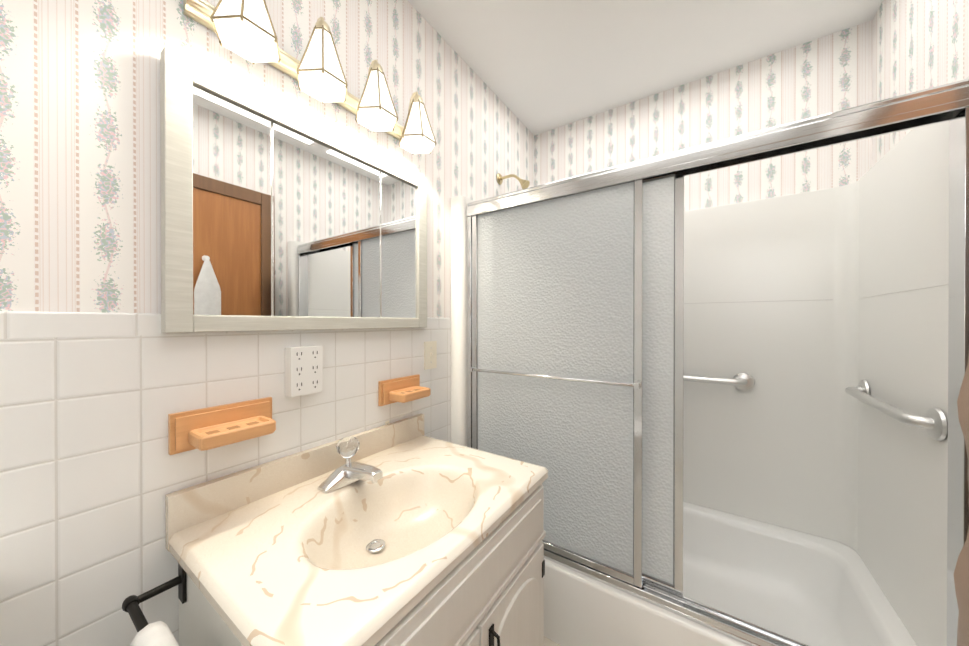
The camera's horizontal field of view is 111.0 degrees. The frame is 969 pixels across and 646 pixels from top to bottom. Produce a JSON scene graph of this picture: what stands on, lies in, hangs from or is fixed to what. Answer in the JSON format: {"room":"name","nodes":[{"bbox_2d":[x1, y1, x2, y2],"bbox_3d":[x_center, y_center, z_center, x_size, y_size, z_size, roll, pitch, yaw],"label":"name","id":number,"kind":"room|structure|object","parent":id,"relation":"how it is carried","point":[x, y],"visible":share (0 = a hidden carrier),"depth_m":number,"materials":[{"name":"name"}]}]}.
{"room":"bathroom","nodes":[
{"label":"bathroom","id":0,"kind":"room"},
{"bbox_2d":[0,0,533,317],"bbox_3d":[-0.508,-0.030,1.075,0.100,2.440,2.860,0,0,34],"label":"wall","id":1,"kind":"structure","parent":0,"point":[80,176],"depth_m":0.68,"materials":[{"name":"paper"}]},
{"bbox_2d":[0,311,450,645],"bbox_3d":[-0.707,0.586,0.682,0.008,1.212,1.982,0,0,34],"label":"wall tiles","id":2,"kind":"structure","parent":1,"relation":"attached to","point":[93,472],"depth_m":0.66,"materials":[{"name":"white tile"}]},
{"bbox_2d":[168,397,275,454],"bbox_3d":[-0.582,0.238,0.770,0.100,0.086,0.200,0,0,34],"label":"toothbrush holder","id":3,"kind":"object","parent":2,"relation":"attached to","point":[207,428],"visible":1,"depth_m":0.75,"materials":[{"name":"brown wood"}]},
{"bbox_2d":[285,346,322,396],"bbox_3d":[-0.507,0.133,0.938,0.035,0.132,0.088,0,0,34],"label":"power outlet","id":4,"kind":"object","parent":2,"relation":"attached to","point":[303,370],"visible":1,"depth_m":0.92,"materials":[{"name":"white plastic"}]},
{"bbox_2d":[378,374,430,405],"bbox_3d":[-0.278,0.248,1.220,0.100,0.086,0.190,0,0,34],"label":"soap dish","id":5,"kind":"object","parent":2,"relation":"attached to","point":[404,389],"visible":1,"depth_m":1.19,"materials":[{"name":"brown wood"}]},
{"bbox_2d":[424,341,436,369],"bbox_3d":[-0.220,0.133,1.382,0.016,0.114,0.070,0,0,34],"label":"switch plate","id":6,"kind":"object","parent":2,"relation":"attached to","point":[430,354],"visible":1,"depth_m":1.38,"materials":[{"name":"white plastic"}]},
{"bbox_2d":[160,47,426,332],"bbox_3d":[-0.456,-0.276,1.016,0.030,0.591,0.773,0,0,34],"label":"upper cabinet","id":7,"kind":"object","parent":1,"relation":"attached to","point":[275,216],"visible":1,"depth_m":0.87,"materials":[{"name":"paint"}]},
{"bbox_2d":[183,0,436,153],"bbox_3d":[-0.405,-0.737,0.991,0.157,0.198,0.711,0,0,34],"label":"sconce","id":8,"kind":"object","parent":1,"relation":"attached to","point":[245,29],"visible":1,"depth_m":0.89,"materials":[{"name":"white glass"}]},
{"bbox_2d":[496,173,529,188],"bbox_3d":[0.159,-0.772,1.805,0.185,0.121,0.060,0,0,34],"label":"shower","id":9,"kind":"object","parent":1,"relation":"attached to","point":[525,184],"visible":0.98,"depth_m":1.79,"materials":[{"name":"gold metal"}]},
{"bbox_2d":[544,636,560,645],"bbox_3d":[0.169,1.242,0.624,1.730,0.100,3.060,0,0,34],"label":"floor","id":10,"kind":"structure","parent":0,"point":[548,642],"depth_m":1.24,"materials":[{"name":"beige tile"}]},
{"bbox_2d":[165,414,547,645],"bbox_3d":[-0.228,0.758,0.865,0.581,0.866,0.760,0,0,34],"label":"bathroom vanity","id":11,"kind":"object","parent":10,"relation":"on","point":[405,532],"visible":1,"depth_m":0.76,"materials":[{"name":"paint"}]},
{"bbox_2d":[122,563,185,645],"bbox_3d":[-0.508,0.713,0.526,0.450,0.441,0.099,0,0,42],"label":"toilet paper holder","id":12,"kind":"object","parent":11,"relation":"attached to","point":[158,633],"visible":1,"depth_m":0.60,"materials":[{"name":"black metal"}]},
{"bbox_2d":[318,436,382,493],"bbox_3d":[-0.349,0.388,0.927,0.162,0.125,0.164,0,0,34],"label":"faucet","id":13,"kind":"object","parent":11,"relation":"on","point":[351,477],"depth_m":0.92,"materials":[{"name":"silver metal"}]},
{"bbox_2d":[544,502,916,645],"bbox_3d":[0.724,1.050,1.450,1.522,0.278,0.861,0,0,34],"label":"bathtub","id":14,"kind":"object","parent":10,"relation":"on","point":[807,589],"visible":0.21,"depth_m":1.27,"materials":[{"name":"white ceramic"}]},
{"bbox_2d":[451,76,968,645],"bbox_3d":[0.722,0.172,1.443,1.524,1.476,0.872,0,0,34],"label":"tub surround","id":15,"kind":"object","parent":14,"relation":"on","point":[805,310],"visible":0.6,"depth_m":1.40,"materials":[{"name":"white plastic"}]},
{"bbox_2d":[684,373,754,389],"bbox_3d":[0.943,0.273,1.702,0.691,0.084,0.059,0,0,34],"label":"grab rail","id":16,"kind":"object","parent":15,"relation":"attached to","point":[743,381],"visible":0.38,"depth_m":1.55,"materials":[{"name":"silver metal"}]},
{"bbox_2d":[845,380,947,440],"bbox_3d":[1.272,0.257,1.069,0.059,0.087,0.564,0,0,34],"label":"grab rail","id":17,"kind":"object","parent":15,"relation":"attached to","point":[933,421],"visible":0.98,"depth_m":0.89,"materials":[{"name":"silver metal"}]},
{"bbox_2d":[466,78,968,645],"bbox_3d":[0.508,0.186,1.125,1.391,1.451,0.088,0,0,34],"label":"shower door","id":18,"kind":"structure","parent":14,"relation":"on","point":[576,336],"depth_m":1.15,"materials":[{"name":"glass"}]},
{"bbox_2d":[407,0,882,135],"bbox_3d":[0.169,-1.298,0.615,1.730,0.100,3.060,0,0,34],"label":"ceiling","id":19,"kind":"structure","parent":0,"point":[538,66],"depth_m":1.48,"materials":[{"name":"white paint"}]},
{"bbox_2d":[534,20,872,210],"bbox_3d":[0.995,-0.032,1.848,1.730,2.440,0.100,0,0,34],"label":"wall","id":20,"kind":"structure","parent":0,"point":[830,73],"depth_m":1.61,"materials":[{"name":"paper"}]},
{"bbox_2d":[872,0,968,166],"bbox_3d":[0.845,-0.026,0.165,0.100,2.440,2.860,0,0,34],"label":"wall","id":21,"kind":"structure","parent":0,"point":[918,45],"depth_m":1.09,"materials":[{"name":"paper"}]},
{"bbox_2d":[953,526,968,645],"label":"towel","id":22,"kind":"object","parent":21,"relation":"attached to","point":[961,576],"depth_m":0.64,"materials":[{"name":"brown fabric"}]},
{"bbox_2d":[957,353,968,489],"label":"towel","id":23,"kind":"object","parent":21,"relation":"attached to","point":[963,398],"depth_m":0.66,"materials":[{"name":"brown fabric"}]}
]}

